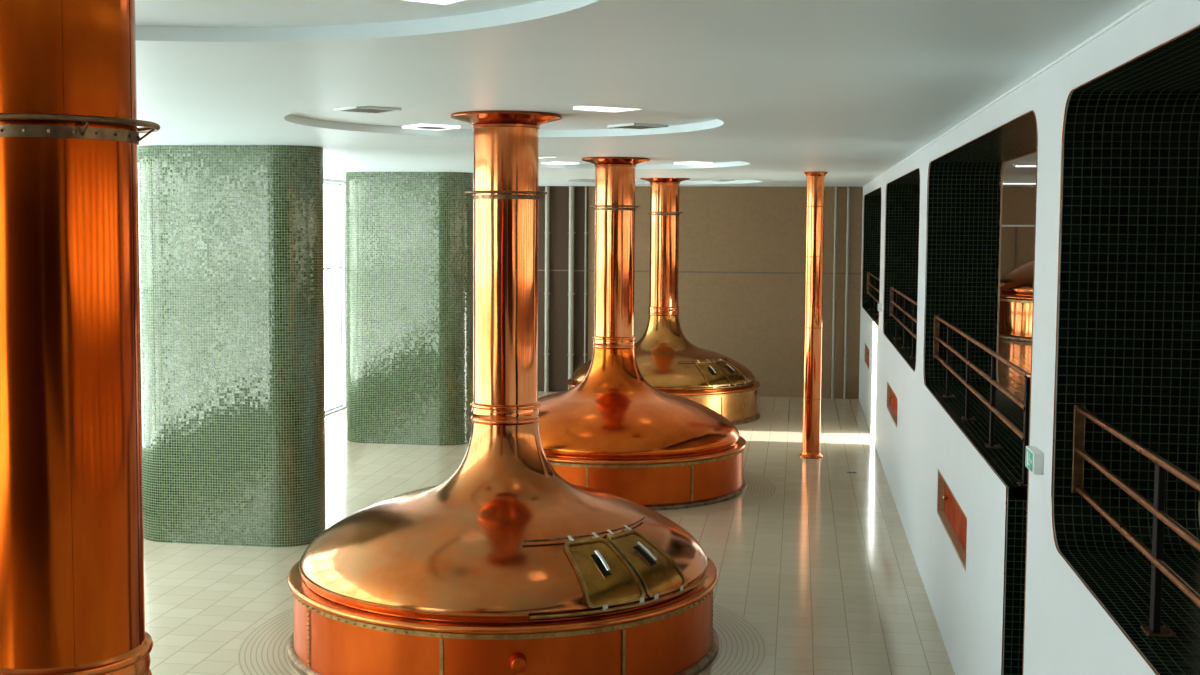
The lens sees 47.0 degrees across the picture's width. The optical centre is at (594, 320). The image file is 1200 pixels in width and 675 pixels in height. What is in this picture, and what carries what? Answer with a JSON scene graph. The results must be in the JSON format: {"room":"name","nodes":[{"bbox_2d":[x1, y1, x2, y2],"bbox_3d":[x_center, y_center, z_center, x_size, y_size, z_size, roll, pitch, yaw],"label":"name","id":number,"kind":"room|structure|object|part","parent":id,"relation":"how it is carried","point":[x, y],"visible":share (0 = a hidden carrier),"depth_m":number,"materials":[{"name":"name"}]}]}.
{"room":"processing plant","nodes":[
{"label":"processing plant","id":0,"kind":"room"},
{"bbox_2d":[323,178,346,415],"bbox_3d":[-10.337,0.672,18.093,0.300,6.450,52.600,1,4,8],"label":"wall","id":1,"kind":"structure","parent":0,"point":[342,183],"depth_m":39.09,"materials":[{"name":"white paint"}]},
{"bbox_2d":[323,182,341,412],"bbox_3d":[-7.383,-0.641,38.083,0.080,6.320,2.100,1,4,8],"label":"window","id":2,"kind":"structure","parent":1,"relation":"in","point":[331,191],"depth_m":38.52,"materials":[{"name":"white"}]},
{"bbox_2d":[237,603,766,674],"bbox_3d":[-1.127,4.009,17.361,6.540,0.001,6.540,1,4,8],"label":"floor","id":3,"kind":"structure","parent":0,"point":[742,650],"depth_m":17.00,"materials":[{"name":"tile"}]},
{"bbox_2d":[144,391,954,674],"bbox_3d":[-2.613,4.116,17.178,15.960,0.200,52.600,1,4,8],"label":"floor","id":4,"kind":"structure","parent":0,"point":[824,567],"depth_m":21.27,"materials":[{"name":"tile"}]},
{"bbox_2d":[0,0,159,674],"bbox_3d":[-2.628,1.440,6.768,5.369,6.550,5.369,2,4,23],"label":"kettle","id":5,"kind":"object","parent":4,"relation":"on","point":[72,595],"visible":1,"depth_m":6.36,"materials":[{"name":"orange metal"}]},
{"bbox_2d":[137,145,325,546],"bbox_3d":[-5.997,0.374,22.819,3.100,6.460,1.300,1,4,8],"label":"tiled column","id":6,"kind":"structure","parent":4,"relation":"on","point":[231,237],"depth_m":22.20,"materials":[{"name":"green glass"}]},
{"bbox_2d":[346,172,472,445],"bbox_3d":[-4.453,-0.323,33.232,3.100,6.460,1.300,1,4,8],"label":"tiled column","id":7,"kind":"structure","parent":4,"relation":"on","point":[409,235],"depth_m":32.62,"materials":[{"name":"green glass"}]},
{"bbox_2d":[286,110,718,674],"bbox_3d":[-1.107,0.745,17.139,5.369,6.550,5.369,2,4,23],"label":"kettle","id":8,"kind":"object","parent":4,"relation":"on","point":[505,565],"visible":1,"depth_m":15.85,"materials":[{"name":"orange metal"}]},
{"bbox_3d":[-0.811,3.647,14.663,0.190,0.190,0.170,0,4,-7],"label":"capped spout","id":9,"kind":"part","parent":8,"relation":"part of","materials":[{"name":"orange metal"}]},
{"bbox_3d":[-0.002,2.448,16.050,1.939,0.026,0.307,-3,5,-43],"label":"hatch rail","id":10,"kind":"part","parent":8,"relation":"part of","materials":[{"name":"brown metal"}]},
{"bbox_3d":[0.070,2.730,15.422,0.103,0.183,0.282,-2,5,-33],"label":"handle plate","id":11,"kind":"part","parent":8,"relation":"part of","materials":[{"name":"black paint"}]},
{"bbox_3d":[0.089,2.693,15.389,0.048,0.218,0.280,-2,5,-33],"label":"handle","id":12,"kind":"part","parent":8,"relation":"part of","materials":[{"name":"metal"}]},
{"bbox_3d":[0.070,2.810,15.426,0.721,0.532,0.697,-2,5,-33],"label":"hatch door","id":13,"kind":"part","parent":8,"relation":"part of","materials":[{"name":"gold metal"}]},
{"bbox_3d":[0.065,2.802,15.433,0.765,0.582,0.759,-2,5,-33],"label":"hatch frame","id":14,"kind":"part","parent":8,"relation":"part of","materials":[{"name":"gold metal"}]},
{"bbox_3d":[0.447,3.135,15.498,2.711,0.040,0.417,-3,5,-41],"label":"hatch rail","id":15,"kind":"part","parent":8,"relation":"part of","materials":[{"name":"gold metal"}]},
{"bbox_3d":[0.578,2.703,15.872,0.282,0.183,0.103,4,5,39],"label":"handle plate","id":16,"kind":"part","parent":8,"relation":"part of","materials":[{"name":"black paint"}]},
{"bbox_3d":[0.571,2.775,15.882,0.758,0.582,0.757,4,5,39],"label":"hatch frame","id":17,"kind":"part","parent":8,"relation":"part of","materials":[{"name":"gold metal"}]},
{"bbox_3d":[0.605,2.665,15.847,0.280,0.218,0.048,4,5,39],"label":"handle","id":18,"kind":"part","parent":8,"relation":"part of","materials":[{"name":"metal"}]},
{"bbox_3d":[0.578,2.783,15.877,0.697,0.532,0.712,4,5,39],"label":"hatch door","id":19,"kind":"part","parent":8,"relation":"part of","materials":[{"name":"gold metal"}]},
{"bbox_2d":[538,157,746,510],"bbox_3d":[0.392,0.041,27.645,5.369,6.550,5.369,2,4,23],"label":"kettle","id":20,"kind":"object","parent":4,"relation":"on","point":[613,432],"visible":0.85,"depth_m":26.39,"materials":[{"name":"orange metal"}]},
{"bbox_2d":[567,178,759,424],"bbox_3d":[1.911,-0.657,38.071,5.369,6.550,5.369,2,4,23],"label":"kettle","id":21,"kind":"object","parent":4,"relation":"on","point":[665,358],"visible":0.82,"depth_m":37.40,"materials":[{"name":"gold metal"}]},
{"bbox_3d":[3.015,1.045,36.982,1.939,0.026,0.307,-3,5,-43],"label":"hatch rail","id":22,"kind":"part","parent":21,"relation":"part of","materials":[{"name":"brown metal"}]},
{"bbox_3d":[3.087,1.407,36.358,0.721,0.532,0.697,-2,5,-33],"label":"hatch door","id":23,"kind":"part","parent":21,"relation":"part of","materials":[{"name":"gold metal"}]},
{"bbox_3d":[3.083,1.400,36.365,0.765,0.582,0.759,-2,5,-33],"label":"hatch frame","id":24,"kind":"part","parent":21,"relation":"part of","materials":[{"name":"gold metal"}]},
{"bbox_3d":[3.465,1.732,36.431,2.711,0.040,0.417,-3,5,-41],"label":"hatch rail","id":25,"kind":"part","parent":21,"relation":"part of","materials":[{"name":"gold metal"}]},
{"bbox_3d":[3.589,1.373,36.814,0.758,0.582,0.757,4,5,39],"label":"hatch frame","id":26,"kind":"part","parent":21,"relation":"part of","materials":[{"name":"gold metal"}]},
{"bbox_3d":[3.596,1.380,36.809,0.697,0.532,0.712,4,5,39],"label":"hatch door","id":27,"kind":"part","parent":21,"relation":"part of","materials":[{"name":"gold metal"}]},
{"bbox_2d":[799,171,827,458],"bbox_3d":[4.941,-0.119,31.170,0.536,6.450,0.536,1,4,8],"label":"copper pipe","id":28,"kind":"object","parent":4,"relation":"on","point":[815,187],"visible":1,"depth_m":31.02,"materials":[{"name":"orange metal"}]},
{"bbox_2d":[135,0,1145,186],"bbox_3d":[3.384,-2.372,15.854,28.000,0.100,52.600,1,4,8],"label":"ceiling","id":29,"kind":"structure","parent":0,"point":[770,93],"depth_m":11.44,"materials":[{"name":"paint"}]},
{"bbox_2d":[334,106,400,113],"bbox_3d":[-2.647,-2.459,16.069,0.580,0.030,0.580,-3,5,-37],"label":"recessed light","id":30,"kind":"object","parent":29,"relation":"in","point":[361,109],"visible":0.94,"depth_m":15.97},
{"bbox_2d":[402,124,460,129],"bbox_3d":[-2.232,-2.647,18.872,0.580,0.030,0.580,-3,5,-37],"label":"recessed light","id":31,"kind":"object","parent":29,"relation":"in","point":[418,126],"visible":1,"depth_m":18.76,"materials":[{"name":"white plastic"}]},
{"bbox_2d":[405,0,463,4],"bbox_3d":[-0.966,-1.897,7.939,0.580,0.030,0.580,-3,5,-37],"label":"recessed light","id":32,"kind":"object","parent":29,"relation":"in","point":[441,2],"visible":1,"depth_m":8.24,"materials":[{"name":"white plastic"}]},
{"bbox_2d":[420,0,453,2],"bbox_3d":[-0.966,-1.894,7.939,0.520,0.015,0.520,-3,5,-37],"label":"diffuser","id":33,"kind":"object","parent":32,"relation":"attached to","point":[423,1],"depth_m":8.24,"materials":[{"name":"white plastic"}]},
{"bbox_2d":[541,162,578,164],"bbox_3d":[-0.734,-3.351,29.378,0.580,0.030,0.580,-3,5,-37],"label":"recessed light","id":34,"kind":"object","parent":29,"relation":"in","point":[554,163],"visible":1,"depth_m":29.25,"materials":[{"name":"white plastic"}]},
{"bbox_2d":[573,106,640,111],"bbox_3d":[0.162,-2.413,15.655,0.580,0.030,0.580,-3,5,-37],"label":"recessed light","id":35,"kind":"object","parent":29,"relation":"in","point":[588,108],"visible":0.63,"depth_m":15.71,"materials":[{"name":"white plastic"}]},
{"bbox_2d":[583,107,632,111],"bbox_3d":[0.162,-2.411,15.655,0.520,0.015,0.520,-3,5,-37],"label":"diffuser","id":36,"kind":"object","parent":35,"relation":"attached to","point":[604,109],"depth_m":15.73,"materials":[{"name":"white plastic"}]},
{"bbox_2d":[607,123,667,129],"bbox_3d":[0.578,-2.601,18.458,0.580,0.030,0.580,-3,5,-37],"label":"recessed light","id":37,"kind":"object","parent":29,"relation":"in","point":[641,126],"visible":1,"depth_m":18.34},
{"bbox_2d":[674,162,712,164],"bbox_3d":[2.076,-3.305,28.965,0.580,0.030,0.580,-3,5,-37],"label":"recessed light","id":38,"kind":"object","parent":29,"relation":"in","point":[687,163],"visible":1,"depth_m":28.85,"materials":[{"name":"white"}]},
{"bbox_2d":[706,179,734,180],"bbox_3d":[3.595,-4.004,39.391,0.580,0.030,0.580,-3,5,-37],"label":"recessed light","id":39,"kind":"object","parent":29,"relation":"in","point":[717,179],"visible":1,"depth_m":39.15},
{"bbox_2d":[1003,181,1035,183],"bbox_3d":[11.052,-3.616,36.213,3.200,0.075,0.160,1,4,8],"label":"strip light","id":40,"kind":"object","parent":29,"relation":"attached to","point":[1004,182],"visible":0.29,"depth_m":36.13,"materials":[{"name":"white plastic"}]},
{"bbox_2d":[1003,183,1035,183],"bbox_3d":[11.052,-3.591,36.215,3.100,0.025,0.120,1,4,8],"label":"diffuser","id":41,"kind":"object","parent":40,"relation":"attached to","point":[1003,183],"depth_m":36.14,"materials":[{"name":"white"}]},
{"bbox_2d":[1013,163,1035,166],"bbox_3d":[9.529,-2.929,25.948,3.200,0.075,0.160,1,4,8],"label":"strip light","id":42,"kind":"object","parent":29,"relation":"attached to","point":[1014,164],"visible":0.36,"depth_m":26.08,"materials":[{"name":"white"}]},
{"bbox_2d":[1015,165,1035,166],"bbox_3d":[9.529,-2.904,25.950,3.100,0.025,0.120,1,4,8],"label":"diffuser","id":43,"kind":"object","parent":42,"relation":"attached to","point":[1015,165],"depth_m":26.09,"materials":[{"name":"white plastic"}]},
{"bbox_2d":[656,471,775,516],"bbox_3d":[0.371,3.305,27.867,6.540,0.001,6.540,1,4,8],"label":"floor","id":44,"kind":"structure","parent":0,"point":[759,489],"depth_m":26.29,"materials":[{"name":"tile"}]},
{"bbox_2d":[734,407,781,428],"bbox_3d":[1.891,2.606,38.293,6.540,0.001,6.540,1,4,8],"label":"floor","id":45,"kind":"structure","parent":0,"point":[767,417],"depth_m":37.25,"materials":[{"name":"tile"}]},
{"bbox_2d":[588,186,1035,398],"bbox_3d":[7.229,-0.949,42.126,28.000,6.650,0.200,1,4,8],"label":"wall","id":46,"kind":"structure","parent":0,"point":[754,320],"depth_m":42.33,"materials":[{"name":"brown paint"}]},
{"bbox_2d":[544,186,550,391],"bbox_3d":[-1.487,-0.977,43.210,0.164,6.450,0.208,1,4,8],"label":"pipe","id":47,"kind":"object","parent":46,"relation":"attached to","point":[547,188],"visible":0.94,"depth_m":43.13,"materials":[{"name":"silver metal"}]},
{"bbox_2d":[538,186,588,391],"bbox_3d":[-3.273,-1.013,43.573,6.200,6.450,0.010,1,4,8],"label":"wall panel","id":48,"kind":"object","parent":46,"relation":"attached to","point":[559,195],"depth_m":43.22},
{"bbox_2d":[567,186,574,388],"bbox_3d":[-0.728,-0.964,43.083,0.194,6.450,0.238,1,4,8],"label":"pipe","id":49,"kind":"object","parent":46,"relation":"attached to","point":[571,232],"visible":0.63,"depth_m":42.98,"materials":[{"name":"silver metal"}]},
{"bbox_2d":[584,186,586,362],"bbox_3d":[-0.284,-0.960,43.073,0.084,6.450,0.128,1,4,8],"label":"pipe","id":50,"kind":"object","parent":46,"relation":"attached to","point":[585,232],"visible":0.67,"depth_m":42.99,"materials":[{"name":"silver metal"}]},
{"bbox_2d":[538,270,860,273],"bbox_3d":[0.877,-1.539,42.921,14.582,0.040,0.012,1,4,8],"label":"trim","id":51,"kind":"structure","parent":46,"relation":"attached to","point":[538,270],"depth_m":42.45,"materials":[{"name":"metal"}]},
{"bbox_2d":[831,187,837,398],"bbox_3d":[7.291,-0.836,41.943,0.114,6.450,0.158,1,4,8],"label":"pipe","id":52,"kind":"object","parent":46,"relation":"attached to","point":[836,188],"visible":1,"depth_m":41.88,"materials":[{"name":"grey metal"}]},
{"bbox_2d":[843,187,849,398],"bbox_3d":[7.657,-0.830,41.889,0.114,6.450,0.158,1,4,8],"label":"pipe","id":53,"kind":"object","parent":46,"relation":"attached to","point":[848,188],"visible":1,"depth_m":41.83,"materials":[{"name":"grey metal"}]},
{"bbox_2d":[1015,227,1016,266],"bbox_3d":[12.553,-1.603,41.176,0.030,2.390,0.030,1,4,8],"label":"trim","id":54,"kind":"structure","parent":46,"relation":"attached to","point":[1016,227],"depth_m":41.12,"materials":[{"name":"grey metal"}]},
{"bbox_2d":[1002,225,1034,226],"bbox_3d":[15.116,-2.782,40.702,12.040,0.060,0.060,1,4,8],"label":"trim","id":55,"kind":"structure","parent":46,"relation":"attached to","point":[1002,225],"depth_m":41.04,"materials":[{"name":"grey metal"}]},
{"bbox_2d":[998,339,1030,498],"bbox_3d":[10.736,1.420,15.017,13.088,0.120,52.601,1,4,8],"label":"floor","id":56,"kind":"structure","parent":0,"point":[1018,353],"depth_m":23.13,"materials":[{"name":"tile"}]},
{"bbox_2d":[999,260,1033,341],"bbox_3d":[11.212,-1.420,29.650,5.369,3.570,5.369,0,4,-6],"label":"kettle","id":57,"kind":"object","parent":56,"relation":"on","point":[1016,285],"visible":0.14,"depth_m":28.88,"materials":[{"name":"orange metal"}]},
{"bbox_2d":[859,0,1199,674],"bbox_3d":[4.242,0.910,15.946,0.012,6.450,52.600,1,4,8],"label":"wall","id":58,"kind":"structure","parent":0,"point":[1067,631],"depth_m":12.76,"materials":[{"name":"white paint"}]},
{"bbox_2d":[865,343,868,368],"bbox_3d":[7.537,0.959,37.674,0.196,0.530,2.550,1,4,8],"label":"hatch","id":59,"kind":"object","parent":58,"relation":"attached to","point":[866,347],"visible":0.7,"depth_m":38.60,"materials":[{"name":"brown metal"}]},
{"bbox_2d":[862,187,880,324],"bbox_3d":[7.843,-1.764,36.509,1.036,3.285,8.900,1,4,8],"label":"tiled recess","id":60,"kind":"object","parent":58,"relation":"attached to","point":[872,201],"depth_m":40.91,"materials":[{"name":"black tile"}]},
{"bbox_2d":[867,272,879,319],"bbox_3d":[7.515,-0.648,36.689,0.160,1.030,8.712,1,4,8],"label":"railing","id":61,"kind":"object","parent":60,"relation":"on","point":[868,273],"visible":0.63,"depth_m":38.73,"materials":[{"name":"orange metal"}]},
{"bbox_3d":[7.877,-0.819,39.303,0.050,1.002,0.090,1,4,8],"label":"post","id":62,"kind":"part","parent":61,"relation":"part of","materials":[{"name":"brown metal"}]},
{"bbox_3d":[7.555,-0.674,37.132,0.050,1.002,0.090,1,4,8],"label":"post","id":63,"kind":"part","parent":61,"relation":"part of","materials":[{"name":"brown metal"}]},
{"bbox_2d":[862,187,880,324],"bbox_3d":[7.317,-1.773,36.587,0.012,3.295,8.911,1,4,8],"label":"trim","id":64,"kind":"structure","parent":58,"relation":"attached to","point":[879,187],"depth_m":37.84,"materials":[{"name":"orange metal"}]},
{"bbox_2d":[877,303,881,311],"bbox_3d":[6.511,-0.302,31.536,0.078,0.165,0.380,1,4,8],"label":"exit sign","id":65,"kind":"object","parent":58,"relation":"attached to","point":[879,305],"visible":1,"depth_m":31.35,"materials":[{"name":"white plastic"}]},
{"bbox_2d":[887,381,897,426],"bbox_3d":[6.029,1.650,27.509,0.196,0.570,3.150,1,4,8],"label":"hatch","id":66,"kind":"object","parent":58,"relation":"attached to","point":[892,400],"visible":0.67,"depth_m":28.34,"materials":[{"name":"brown metal"}]},
{"bbox_3d":[6.037,1.650,27.507,0.040,0.500,3.080,1,4,8],"label":"panel","id":67,"kind":"part","parent":66,"relation":"part of","materials":[{"name":"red metal"}]},
{"bbox_2d":[883,168,919,371],"bbox_3d":[5.783,-1.080,26.248,0.012,3.295,8.761,1,4,8],"label":"trim","id":68,"kind":"structure","parent":58,"relation":"attached to","point":[917,168],"depth_m":25.14,"materials":[{"name":"orange metal"}]},
{"bbox_2d":[884,168,919,369],"bbox_3d":[6.309,-1.072,26.170,1.036,3.285,8.750,1,4,8],"label":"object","id":69,"kind":"structure","parent":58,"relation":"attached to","point":[902,198],"depth_m":30.48,"materials":[{"name":"black tile"}]},
{"bbox_2d":[889,287,916,357],"bbox_3d":[5.982,0.044,26.355,0.160,1.030,8.572,1,4,8],"label":"railing","id":70,"kind":"object","parent":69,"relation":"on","point":[892,289],"visible":0.71,"depth_m":26.74,"materials":[{"name":"orange metal"}]},
{"bbox_3d":[6.340,-0.125,28.939,0.050,1.002,0.090,1,4,8],"label":"post","id":71,"kind":"part","parent":70,"relation":"part of","materials":[{"name":"brown metal"}]},
{"bbox_3d":[5.951,0.139,26.360,0.048,0.048,8.560,1,4,8],"label":"rail","id":72,"kind":"part","parent":70,"relation":"part of","materials":[{"name":"orange metal"}]},
{"bbox_3d":[5.953,-0.141,26.341,0.048,0.048,8.560,1,4,8],"label":"rail","id":73,"kind":"part","parent":70,"relation":"part of","materials":[{"name":"orange metal"}]},
{"bbox_3d":[5.955,-0.440,26.321,0.048,0.048,8.560,1,4,8],"label":"rail","id":74,"kind":"part","parent":70,"relation":"part of","materials":[{"name":"orange metal"}]},
{"bbox_3d":[6.018,0.020,26.768,0.050,1.002,0.090,1,4,8],"label":"post","id":75,"kind":"part","parent":70,"relation":"part of","materials":[{"name":"brown metal"}]},
{"bbox_3d":[5.711,0.159,24.695,0.050,1.002,0.090,1,4,8],"label":"post","id":76,"kind":"part","parent":70,"relation":"part of","materials":[{"name":"brown metal"}]},
{"bbox_2d":[937,469,966,570],"bbox_3d":[4.444,2.376,16.820,0.196,0.610,3.250,1,4,8],"label":"hatch","id":77,"kind":"object","parent":58,"relation":"attached to","point":[950,513],"visible":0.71,"depth_m":17.20,"materials":[{"name":"brown metal"}]},
{"bbox_3d":[4.452,2.376,16.819,0.040,0.540,3.180,1,4,8],"label":"panel","id":78,"kind":"part","parent":77,"relation":"part of","materials":[{"name":"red metal"}]},
{"bbox_2d":[923,110,1037,674],"bbox_3d":[4.235,1.049,15.971,0.012,6.170,9.581,1,4,8],"label":"trim","id":79,"kind":"structure","parent":58,"relation":"attached to","point":[1031,110],"depth_m":11.92,"materials":[{"name":"black metal"}]},
{"bbox_2d":[925,112,1036,674],"bbox_3d":[4.761,1.060,15.894,1.036,6.165,9.570,1,4,8],"label":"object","id":80,"kind":"structure","parent":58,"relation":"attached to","point":[964,190],"depth_m":20.41,"materials":[{"name":"black tile"}]},
{"bbox_2d":[933,315,1030,486],"bbox_3d":[4.547,0.706,16.479,0.219,1.030,8.416,1,4,8],"label":"railing","id":81,"kind":"object","parent":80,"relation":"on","point":[1025,406],"visible":0.89,"depth_m":14.64,"materials":[{"name":"orange metal"}]},
{"bbox_3d":[4.862,0.542,18.971,0.050,1.002,0.090,1,4,8],"label":"post","id":82,"kind":"part","parent":81,"relation":"part of","materials":[{"name":"black metal"}]},
{"bbox_3d":[4.883,1.040,19.001,0.160,0.026,0.180,1,4,8],"label":"foot plate","id":83,"kind":"part","parent":81,"relation":"part of","materials":[{"name":"brown metal"}]},
{"bbox_3d":[4.532,0.691,16.750,0.050,1.002,0.090,1,4,8],"label":"post","id":84,"kind":"part","parent":81,"relation":"part of","materials":[{"name":"black metal"}]},
{"bbox_3d":[4.554,1.188,16.780,0.160,0.026,0.180,1,4,8],"label":"foot plate","id":85,"kind":"part","parent":81,"relation":"part of","materials":[{"name":"brown metal"}]},
{"bbox_3d":[4.496,0.796,16.549,0.048,0.048,8.280,1,4,8],"label":"rail","id":86,"kind":"part","parent":81,"relation":"part of","materials":[{"name":"orange metal"}]},
{"bbox_3d":[4.498,0.516,16.530,0.048,0.048,8.280,1,4,8],"label":"rail","id":87,"kind":"part","parent":81,"relation":"part of","materials":[{"name":"orange metal"}]},
{"bbox_3d":[4.562,0.237,16.439,0.193,0.077,8.404,1,4,8],"label":"rail","id":88,"kind":"part","parent":81,"relation":"part of","materials":[{"name":"orange metal"}]},
{"bbox_3d":[4.218,0.833,14.628,0.050,1.002,0.090,1,4,8],"label":"post","id":89,"kind":"part","parent":81,"relation":"part of","materials":[{"name":"black metal"}]},
{"bbox_3d":[4.239,1.330,14.658,0.160,0.026,0.180,1,4,8],"label":"foot plate","id":90,"kind":"part","parent":81,"relation":"part of","materials":[{"name":"brown metal"}]},
{"bbox_3d":[3.917,1.476,12.486,0.160,0.026,0.180,1,4,8],"label":"foot plate","id":91,"kind":"part","parent":81,"relation":"part of","materials":[{"name":"brown metal"}]},
{"bbox_3d":[3.895,0.979,12.456,0.050,1.002,0.090,1,4,8],"label":"post","id":92,"kind":"part","parent":81,"relation":"part of","materials":[{"name":"black metal"}]},
{"bbox_2d":[863,0,1154,186],"bbox_3d":[4.255,-2.301,15.729,0.022,0.032,52.600,1,4,8],"label":"trim","id":93,"kind":"structure","parent":58,"relation":"attached to","point":[1146,2],"depth_m":10.43,"materials":[{"name":"white paint"}]},
{"bbox_2d":[1025,446,1043,474],"bbox_3d":[3.431,1.089,10.770,0.078,0.165,0.380,1,4,8],"label":"exit sign","id":94,"kind":"object","parent":58,"relation":"attached to","point":[1034,459],"visible":1,"depth_m":10.59,"materials":[{"name":"white plastic"}]},
{"bbox_3d":[3.395,1.088,10.775,0.003,0.141,0.300,1,4,8],"label":"green panel","id":95,"kind":"part","parent":94,"relation":"part of","materials":[{"name":"green plastic"}]},
{"bbox_2d":[1051,25,1199,674],"bbox_3d":[2.711,0.307,5.536,0.012,3.295,9.291,1,4,8],"label":"trim","id":96,"kind":"structure","parent":58,"relation":"attached to","point":[1198,26],"depth_m":9.88,"materials":[{"name":"orange metal"}]},
{"bbox_2d":[1054,28,1199,674],"bbox_3d":[3.237,0.316,5.458,1.036,3.285,9.280,1,4,8],"label":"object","id":97,"kind":"structure","parent":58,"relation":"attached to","point":[1129,335],"depth_m":10.00,"materials":[{"name":"black tile"}]},
{"bbox_2d":[1071,405,1199,637],"bbox_3d":[2.908,1.432,5.628,0.160,1.030,9.172,1,4,8],"label":"railing","id":98,"kind":"object","parent":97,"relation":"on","point":[1079,454],"visible":1,"depth_m":7.92,"materials":[{"name":"orange metal"}]},
{"bbox_3d":[2.877,1.527,5.633,0.048,0.048,9.160,1,4,8],"label":"rail","id":99,"kind":"part","parent":98,"relation":"part of","materials":[{"name":"orange metal"}]},
{"bbox_3d":[2.879,1.247,5.614,0.048,0.048,9.160,1,4,8],"label":"rail","id":100,"kind":"part","parent":98,"relation":"part of","materials":[{"name":"orange metal"}]},
{"bbox_3d":[2.881,0.948,5.594,0.048,0.048,9.160,1,4,8],"label":"rail","id":101,"kind":"part","parent":98,"relation":"part of","materials":[{"name":"orange metal"}]},
{"bbox_3d":[3.219,1.284,7.896,0.050,1.002,0.090,1,4,8],"label":"post","id":102,"kind":"part","parent":98,"relation":"part of","materials":[{"name":"black metal"}]},
{"bbox_3d":[3.241,1.781,7.926,0.160,0.026,0.180,1,4,8],"label":"foot plate","id":103,"kind":"part","parent":98,"relation":"part of","materials":[{"name":"brown metal"}]},
{"bbox_2d":[995,151,1199,525],"bbox_3d":[5.286,-0.510,15.696,0.050,3.570,52.600,1,4,8],"label":"wall","id":104,"kind":"structure","parent":0,"point":[1003,165],"depth_m":20.41,"materials":[{"name":"white paint"}]}
]}

